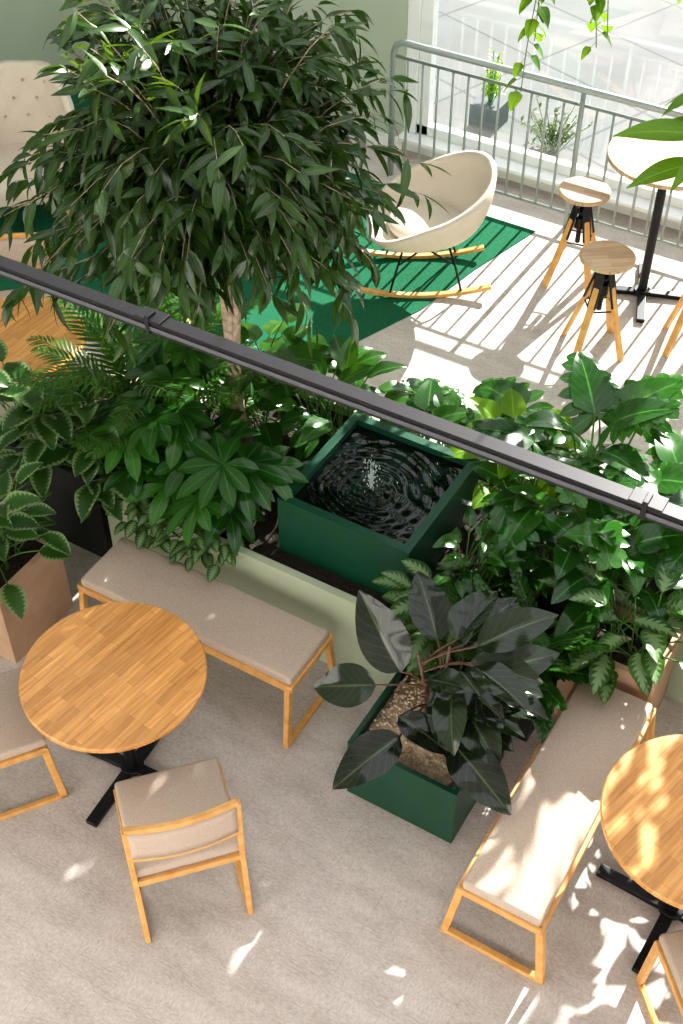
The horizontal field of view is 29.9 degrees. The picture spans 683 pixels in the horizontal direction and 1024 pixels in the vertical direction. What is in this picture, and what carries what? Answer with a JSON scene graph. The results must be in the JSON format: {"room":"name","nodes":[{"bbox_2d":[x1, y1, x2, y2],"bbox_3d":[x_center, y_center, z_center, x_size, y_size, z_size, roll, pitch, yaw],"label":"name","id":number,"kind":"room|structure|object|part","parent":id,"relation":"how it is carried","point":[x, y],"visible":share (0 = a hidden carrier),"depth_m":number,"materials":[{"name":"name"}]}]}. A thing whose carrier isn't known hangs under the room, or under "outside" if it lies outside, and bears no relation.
{"room":"indoor garden cafe","nodes":[
{"label":"indoor garden cafe","id":0,"kind":"room"},
{"bbox_2d":[0,0,106,79],"bbox_3d":[-4.574,-3.005,5.975,0.150,6.000,10.250,23,49,21],"label":"wall","id":1,"kind":"structure","parent":0,"point":[25,25],"depth_m":10.10,"materials":[{"name":"paint"}]},
{"bbox_2d":[106,0,408,136],"bbox_3d":[2.841,-3.833,7.227,11.100,5.400,0.150,23,49,21],"label":"wall","id":2,"kind":"structure","parent":0,"point":[390,17],"depth_m":9.66,"materials":[{"name":"paint"}]},
{"bbox_2d":[328,121,402,149],"bbox_3d":[-0.741,-3.389,10.538,2.830,0.090,0.020,23,49,21],"label":"baseboard","id":3,"kind":"structure","parent":2,"relation":"attached to","point":[383,138],"depth_m":10.07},
{"bbox_2d":[397,131,682,222],"bbox_3d":[4.000,-1.433,8.440,8.250,0.030,0.110,23,49,21],"label":"window sill","id":4,"kind":"structure","parent":2,"relation":"attached to","point":[675,215],"depth_m":9.50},
{"bbox_2d":[403,0,682,230],"bbox_3d":[4.059,-2.938,7.075,8.250,4.350,0.120,23,49,21],"label":"frame","id":5,"kind":"object","parent":2,"relation":"attached to","point":[422,27],"visible":0.58,"depth_m":9.52,"materials":[{"name":"white paint"}]},
{"bbox_2d":[0,75,682,1023],"bbox_3d":[0.224,1.228,6.056,11.100,0.100,10.100,23,49,21],"label":"floor","id":6,"kind":"structure","parent":0,"point":[351,898],"depth_m":5.60,"materials":[{"name":"carpet"}]},
{"bbox_2d":[0,668,67,820],"bbox_3d":[-1.605,0.953,5.685,0.554,0.816,0.468,-17,48,-17],"label":"dining chair","id":7,"kind":"object","parent":6,"relation":"on","point":[20,741],"visible":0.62,"depth_m":5.65,"materials":[{"name":"beige fabric"}]},
{"bbox_3d":[-1.585,0.930,5.675,0.455,0.050,0.450,-17,48,-17],"label":"seat","id":8,"kind":"part","parent":7,"relation":"part of","materials":[{"name":"beige fabric"}]},
{"bbox_3d":[-1.605,0.953,5.685,0.554,0.816,0.468,-17,48,-17],"label":"oak frame","id":9,"kind":"part","parent":7,"relation":"part of","materials":[{"name":"brown wood"}]},
{"bbox_2d":[0,232,69,371],"bbox_3d":[-1.970,-1.218,7.856,0.468,0.816,0.554,-8,46,-8],"label":"dining chair","id":10,"kind":"object","parent":6,"relation":"on","point":[18,248],"visible":0.11,"depth_m":7.79,"materials":[{"name":"beige fabric"}]},
{"bbox_3d":[-1.966,-1.219,7.824,0.450,0.050,0.455,-8,46,-8],"label":"seat","id":11,"kind":"part","parent":10,"relation":"part of","materials":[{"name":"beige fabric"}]},
{"bbox_2d":[0,528,72,663],"bbox_3d":[-1.720,0.368,6.491,0.460,0.500,0.450,23,49,21],"label":"planter","id":12,"kind":"object","parent":6,"relation":"on","point":[44,582],"visible":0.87,"depth_m":6.39,"materials":[{"name":"wood"}]},
{"bbox_2d":[0,462,72,618],"bbox_3d":[-1.740,0.029,6.173,0.747,0.554,0.927,-14,47,-14],"label":"plant","id":13,"kind":"object","parent":12,"relation":"on","point":[26,511],"visible":0.98,"depth_m":6.13,"materials":[{"name":"green plant"}]},
{"bbox_2d":[0,296,86,379],"bbox_3d":[-1.827,-0.712,7.401,0.800,0.740,0.800,15,47,14],"label":"round table","id":14,"kind":"object","parent":6,"relation":"on","point":[15,334],"visible":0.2,"depth_m":7.17,"materials":[{"name":"brown wood"}]},
{"bbox_2d":[4,366,141,556],"bbox_3d":[-1.352,-0.279,7.082,0.660,0.580,0.730,23,49,21],"label":"planter","id":15,"kind":"object","parent":6,"relation":"on","point":[93,534],"visible":0.13,"depth_m":6.84,"materials":[{"name":"black plastic"},{"name":"soil"}]},
{"bbox_2d":[0,338,124,509],"bbox_3d":[-1.637,-0.401,6.474,1.271,0.618,0.714,23,49,21],"label":"plant","id":16,"kind":"object","parent":15,"relation":"in","point":[14,421],"visible":0.67,"depth_m":6.35,"materials":[{"name":"green plant"}]},
{"bbox_2d":[0,366,165,521],"bbox_3d":[-1.362,-0.361,6.490,1.033,0.540,0.681,23,49,21],"label":"plant","id":17,"kind":"object","parent":15,"relation":"on","point":[84,500],"visible":0.46,"depth_m":6.35,"materials":[{"name":"green plant"}]},
{"bbox_2d":[7,281,272,466],"bbox_3d":[-1.025,-0.689,6.686,1.422,0.722,1.326,-17,47,-16],"label":"fern","id":18,"kind":"object","parent":15,"relation":"in","point":[121,383],"visible":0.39,"depth_m":6.55,"materials":[{"name":"green plant"}]},
{"bbox_2d":[19,602,206,827],"bbox_3d":[-0.978,0.947,5.743,0.800,0.740,0.800,20,48,19],"label":"round table","id":19,"kind":"object","parent":6,"relation":"on","point":[103,681],"visible":0.95,"depth_m":5.47,"materials":[{"name":"brown wood"}]},
{"bbox_2d":[113,758,253,943],"bbox_3d":[-0.680,1.299,5.340,0.468,0.816,0.554,-12,46,-12],"label":"dining chair","id":20,"kind":"object","parent":6,"relation":"on","point":[186,814],"visible":1,"depth_m":5.22,"materials":[{"name":"beige fabric"}]},
{"bbox_3d":[-0.687,1.266,5.338,0.450,0.050,0.455,-12,46,-12],"label":"seat","id":21,"kind":"part","parent":20,"relation":"part of","materials":[{"name":"beige fabric"}]},
{"bbox_2d":[77,537,335,748],"bbox_3d":[-0.668,0.601,6.293,1.246,0.454,0.477,23,49,21],"label":"upholstered bench","id":22,"kind":"object","parent":6,"relation":"on","point":[273,645],"visible":0.8,"depth_m":6.09,"materials":[{"name":"beige fabric"}]},
{"bbox_2d":[0,94,535,359],"bbox_3d":[-1.078,-2.009,9.217,4.240,0.006,2.650,23,49,21],"label":"carpet","id":23,"kind":"object","parent":6,"relation":"on","point":[497,236],"visible":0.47,"depth_m":8.78,"materials":[{"name":"green carpet"}]},
{"bbox_2d":[0,59,73,213],"bbox_3d":[-2.269,-2.563,9.066,0.830,1.008,0.766,-8,46,-8],"label":"wingback armchair","id":24,"kind":"object","parent":23,"relation":"on","point":[26,103],"visible":0.44,"depth_m":9.05,"materials":[{"name":"beige fabric"}]},
{"bbox_2d":[0,143,64,206],"bbox_3d":[-2.256,-2.412,9.129,0.600,0.180,0.640,-8,46,-8],"label":"seat cushion","id":25,"kind":"object","parent":24,"relation":"on","point":[8,151],"depth_m":8.97,"materials":[{"name":"beige fabric"}]},
{"bbox_2d":[360,150,496,297],"bbox_3d":[0.551,-1.917,8.532,0.905,0.836,0.854,-1,45,-1],"label":"armchair","id":26,"kind":"object","parent":23,"relation":"on","point":[466,194],"visible":0.88,"depth_m":8.55,"materials":[{"name":"beige fabric"}]},
{"bbox_2d":[388,200,459,238],"bbox_3d":[0.561,-1.931,8.519,0.510,0.072,0.510,-1,45,-1],"label":"seat cushion","id":27,"kind":"object","parent":26,"relation":"on","point":[417,220],"depth_m":8.51,"materials":[{"name":"beige fabric"}]},
{"bbox_2d":[107,385,567,689],"bbox_3d":[0.018,0.101,6.723,2.150,0.550,1.230,23,49,21],"label":"planter box","id":28,"kind":"object","parent":6,"relation":"on","point":[315,595],"visible":0.06,"depth_m":6.28,"materials":[{"name":"paint"}]},
{"bbox_2d":[72,381,214,525],"bbox_3d":[-1.023,-0.308,6.399,0.996,0.594,0.633,23,49,21],"label":"plant","id":29,"kind":"object","parent":28,"relation":"on","point":[176,426],"visible":0.73,"depth_m":6.23,"materials":[{"name":"green plant"}]},
{"bbox_2d":[80,467,243,581],"bbox_3d":[-0.932,0.049,6.373,1.011,0.289,0.308,23,49,21],"label":"trailing peperomia","id":30,"kind":"object","parent":28,"relation":"in","point":[177,549],"visible":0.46,"depth_m":6.30,"materials":[{"name":"green plant"}]},
{"bbox_2d":[117,321,266,457],"bbox_3d":[-0.747,-0.674,6.720,0.806,0.655,1.014,32,53,28],"label":"plant","id":31,"kind":"object","parent":28,"relation":"on","point":[187,376],"visible":0.4,"depth_m":6.49,"materials":[{"name":"green plant"}]},
{"bbox_2d":[0,0,449,444],"bbox_3d":[-0.659,-1.323,5.919,2.106,2.748,1.948,-33,54,-29],"label":"ficus tree","id":32,"kind":"object","parent":28,"relation":"on","point":[191,167],"visible":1,"depth_m":5.25,"materials":[{"name":"green plant"}]},
{"bbox_2d":[148,419,309,556],"bbox_3d":[-0.488,-0.142,6.277,0.879,0.530,0.658,-21,49,-19],"label":"plant","id":33,"kind":"object","parent":28,"relation":"on","point":[233,478],"visible":0.93,"depth_m":6.09,"materials":[{"name":"green plant"}]},
{"bbox_2d":[166,302,332,448],"bbox_3d":[-0.501,-0.786,6.842,1.117,0.642,1.159,23,49,21],"label":"plant","id":34,"kind":"object","parent":28,"relation":"on","point":[270,435],"visible":0.41,"depth_m":6.58,"materials":[{"name":"green plant"}]},
{"bbox_2d":[219,334,415,461],"bbox_3d":[-0.183,-0.678,6.768,0.895,0.594,1.034,30,52,26],"label":"plant","id":35,"kind":"object","parent":28,"relation":"on","point":[351,364],"visible":0.59,"depth_m":6.63,"materials":[{"name":"green plant"}]},
{"bbox_2d":[277,412,479,595],"bbox_3d":[0.186,-0.085,6.231,0.710,0.507,0.730,23,49,21],"label":"fountain basin","id":36,"kind":"object","parent":28,"relation":"on","point":[378,495],"visible":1,"depth_m":6.14,"materials":[{"name":"green paint"}]},
{"bbox_2d":[341,377,480,446],"bbox_3d":[0.404,-0.578,6.819,0.968,0.380,0.613,23,49,21],"label":"monstera plant","id":37,"kind":"object","parent":28,"relation":"on","point":[431,396],"visible":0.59,"depth_m":6.65,"materials":[{"name":"green plant"}]},
{"bbox_2d":[372,558,481,673],"bbox_3d":[0.431,0.573,5.699,0.806,0.414,0.435,23,49,21],"label":"plant","id":38,"kind":"object","parent":28,"relation":"in","point":[395,581],"visible":0.23,"depth_m":5.71,"materials":[{"name":"green plant"}]},
{"bbox_2d":[404,577,551,675],"bbox_3d":[0.585,0.571,5.811,0.780,0.328,0.459,23,49,21],"label":"potted fern","id":39,"kind":"object","parent":28,"relation":"in","point":[541,638],"visible":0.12,"depth_m":5.80,"materials":[{"name":"green plant"}]},
{"bbox_2d":[432,502,548,607],"bbox_3d":[0.694,0.263,5.913,0.517,0.473,0.730,23,49,21],"label":"plant","id":40,"kind":"object","parent":28,"relation":"on","point":[453,561],"visible":0.62,"depth_m":5.87,"materials":[{"name":"green plant"}]},
{"bbox_2d":[443,388,580,508],"bbox_3d":[0.849,-0.274,6.353,0.658,0.607,0.714,23,49,21],"label":"pothos","id":41,"kind":"object","parent":28,"relation":"on","point":[512,404],"visible":0.39,"depth_m":6.26,"materials":[{"name":"green plant"}]},
{"bbox_2d":[469,416,632,593],"bbox_3d":[0.996,-0.038,6.162,0.918,0.544,0.839,23,49,21],"label":"plant","id":42,"kind":"object","parent":28,"relation":"in","point":[528,494],"visible":0.28,"depth_m":6.02,"materials":[{"name":"green plant"}]},
{"bbox_2d":[347,666,503,843],"bbox_3d":[0.396,1.085,5.851,0.540,0.390,0.540,23,49,21],"label":"planter box","id":43,"kind":"object","parent":6,"relation":"on","point":[419,789],"visible":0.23,"depth_m":5.69,"materials":[{"name":"paint"}]},
{"bbox_2d":[312,571,559,814],"bbox_3d":[0.390,0.747,5.460,1.030,0.766,0.877,7,45,7],"label":"rubber plant","id":44,"kind":"object","parent":43,"relation":"on","point":[467,717],"visible":0.96,"depth_m":5.35,"materials":[{"name":"green plant"}]},
{"bbox_2d":[387,39,682,248],"bbox_3d":[3.824,-1.520,7.966,8.074,1.084,0.048,23,49,21],"label":"balustrade railing","id":45,"kind":"object","parent":6,"relation":"on","point":[584,90],"visible":0.76,"depth_m":8.91,"materials":[{"name":"grey metal"}]},
{"bbox_2d":[512,598,563,741],"bbox_3d":[0.916,0.756,6.138,0.210,0.450,0.480,23,49,21],"label":"planter","id":46,"kind":"object","parent":6,"relation":"on","point":[527,726],"visible":0.13,"depth_m":6.11,"materials":[{"name":"black plastic"}]},
{"bbox_2d":[457,569,618,743],"bbox_3d":[0.778,0.646,5.741,0.852,0.540,0.652,25,50,23],"label":"plant","id":47,"kind":"object","parent":46,"relation":"in","point":[574,640],"visible":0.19,"depth_m":5.66,"materials":[{"name":"green plant"}]},
{"bbox_2d":[440,682,655,984],"bbox_3d":[0.939,1.325,5.569,0.477,0.454,1.246,23,49,21],"label":"upholstered bench","id":48,"kind":"object","parent":6,"relation":"on","point":[523,867],"visible":0.79,"depth_m":5.32,"materials":[{"name":"beige fabric"}]},
{"bbox_2d":[542,176,610,295],"bbox_3d":[1.584,-1.851,8.570,0.346,0.703,0.346,15,47,14],"label":"bar stool","id":49,"kind":"object","parent":6,"relation":"on","point":[584,192],"visible":0.94,"depth_m":8.40,"materials":[{"name":"brown wood"}]},
{"bbox_3d":[1.584,-2.087,8.334,0.340,0.035,0.340,15,47,14],"label":"seat","id":50,"kind":"part","parent":49,"relation":"part of","materials":[{"name":"brown wood"}]},
{"bbox_2d":[561,240,635,361],"bbox_3d":[1.621,-1.315,8.034,0.346,0.703,0.346,-3,45,-3],"label":"bar stool","id":51,"kind":"object","parent":6,"relation":"on","point":[606,258],"visible":0.98,"depth_m":7.89,"materials":[{"name":"brown wood"}]},
{"bbox_3d":[1.621,-1.551,7.798,0.340,0.035,0.340,-3,45,-3],"label":"seat","id":52,"kind":"part","parent":51,"relation":"part of","materials":[{"name":"brown wood"}]},
{"bbox_2d":[542,543,682,702],"bbox_3d":[2.225,0.707,6.117,2.480,0.550,0.650,23,49,21],"label":"planter box","id":53,"kind":"object","parent":6,"relation":"on","point":[674,689],"visible":0.06,"depth_m":6.17,"materials":[{"name":"paint"}]},
{"bbox_2d":[472,351,682,570],"bbox_3d":[1.266,-0.195,6.096,1.327,0.860,1.298,3,45,3],"label":"monstera plant","id":54,"kind":"object","parent":53,"relation":"in","point":[639,405],"visible":0.86,"depth_m":5.93,"materials":[{"name":"green plant"}]},
{"bbox_2d":[487,493,682,661],"bbox_3d":[1.156,0.205,5.917,0.987,0.548,0.970,-2,45,-2],"label":"plant","id":55,"kind":"object","parent":53,"relation":"in","point":[651,537],"visible":0.61,"depth_m":5.74,"materials":[{"name":"green plant"}]},
{"bbox_2d":[606,425,682,578],"bbox_3d":[1.710,0.035,6.000,1.300,0.673,1.164,23,49,21],"label":"monstera plant","id":56,"kind":"object","parent":53,"relation":"on","point":[670,448],"visible":0.37,"depth_m":5.90,"materials":[{"name":"green plant"}]},
{"bbox_2d":[554,602,682,713],"bbox_3d":[1.301,0.765,6.079,0.440,0.520,0.350,23,49,21],"label":"planter","id":57,"kind":"object","parent":6,"relation":"on","point":[626,683],"visible":0.29,"depth_m":5.92,"materials":[{"name":"wood"}]},
{"bbox_2d":[538,550,682,704],"bbox_3d":[1.271,0.470,5.784,0.858,0.442,0.872,-4,45,-4],"label":"plant","id":58,"kind":"object","parent":57,"relation":"in","point":[647,668],"visible":0.77,"depth_m":5.64,"materials":[{"name":"green plant"}]},
{"bbox_2d":[596,734,682,973],"bbox_3d":[1.411,1.454,5.236,0.800,0.740,0.800,25,50,23],"label":"round table","id":59,"kind":"object","parent":6,"relation":"on","point":[641,802],"visible":0.92,"depth_m":5.02,"materials":[{"name":"brown wood"}]},
{"bbox_2d":[607,137,682,322],"bbox_3d":[2.033,-1.845,8.316,0.760,1.050,0.760,8,46,8],"label":"bar table","id":60,"kind":"object","parent":6,"relation":"on","point":[629,157],"visible":0.67,"depth_m":8.04,"materials":[{"name":"white wood"}]},
{"bbox_2d":[636,930,682,1023],"bbox_3d":[1.495,1.802,4.837,0.468,0.816,0.554,-8,46,-8],"label":"dining chair","id":61,"kind":"object","parent":6,"relation":"on","point":[669,946],"visible":1,"depth_m":4.92,"materials":[{"name":"brown wood"}]},
{"bbox_3d":[1.491,1.769,4.835,0.450,0.050,0.455,-8,46,-8],"label":"seat","id":62,"kind":"part","parent":61,"relation":"part of","materials":[{"name":"beige fabric"}]},
{"bbox_2d":[662,251,682,356],"bbox_3d":[2.256,-1.335,8.054,0.346,0.703,0.346,8,46,8],"label":"bar stool","id":63,"kind":"object","parent":6,"relation":"on","point":[677,328],"visible":1,"depth_m":8.17,"materials":[{"name":"brown wood"}]},
{"bbox_2d":[613,93,682,192],"bbox_3d":[1.795,-2.623,4.534,0.944,3.302,0.934,-28,52,-25],"label":"plant","id":64,"kind":"object","parent":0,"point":[662,129],"visible":1,"depth_m":5.61,"materials":[{"name":"green plant"}]},
{"bbox_3d":[5.099,1.056,1.914,0.150,6.000,10.250,23,49,21],"label":"wall","id":65,"kind":"structure","parent":0,"visible":0},
{"bbox_2d":[0,255,682,532],"bbox_3d":[0.001,-0.370,3.897,11.080,0.068,0.067,22,49,21],"label":"track","id":66,"kind":"object","parent":65,"relation":"attached to","point":[644,504],"visible":1,"depth_m":3.86,"materials":[{"name":"black metal"}]},
{"bbox_3d":[2.228,-5.083,4.518,11.100,0.200,0.350,23,49,21],"label":"ceiling beam","id":67,"kind":"structure","parent":0,"visible":0},
{"bbox_2d":[503,0,680,111],"bbox_3d":[2.474,-3.460,5.934,6.168,4.098,1.024,23,49,21],"label":"hanging plant","id":68,"kind":"object","parent":67,"relation":"hanging from","point":[543,12],"visible":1,"depth_m":7.41,"materials":[{"name":"green plant"}]},
{"label":"outside","id":69,"kind":"structure","parent":0,"visible":0},
{"bbox_2d":[407,0,682,231],"bbox_3d":[7.453,-7.298,14.609,21.000,0.100,17.750,23,49,21],"label":"window","id":70,"kind":"structure","parent":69,"point":[644,62],"depth_m":11.19,"materials":[{"name":"glass"}]},
{"bbox_2d":[468,48,508,132],"bbox_3d":[1.216,-3.376,10.183,0.286,0.613,0.272,23,49,21],"label":"potted shrub","id":71,"kind":"object","parent":70,"relation":"on","point":[490,99],"visible":0.76,"depth_m":10.24,"materials":[{"name":"grey concrete"}]},
{"bbox_2d":[521,95,592,151],"bbox_3d":[1.655,-3.019,10.013,0.550,0.354,0.440,1,45,1],"label":"shrub","id":72,"kind":"object","parent":70,"relation":"on","point":[553,131],"visible":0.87,"depth_m":9.96,"materials":[{"name":"green plant"}]}
]}

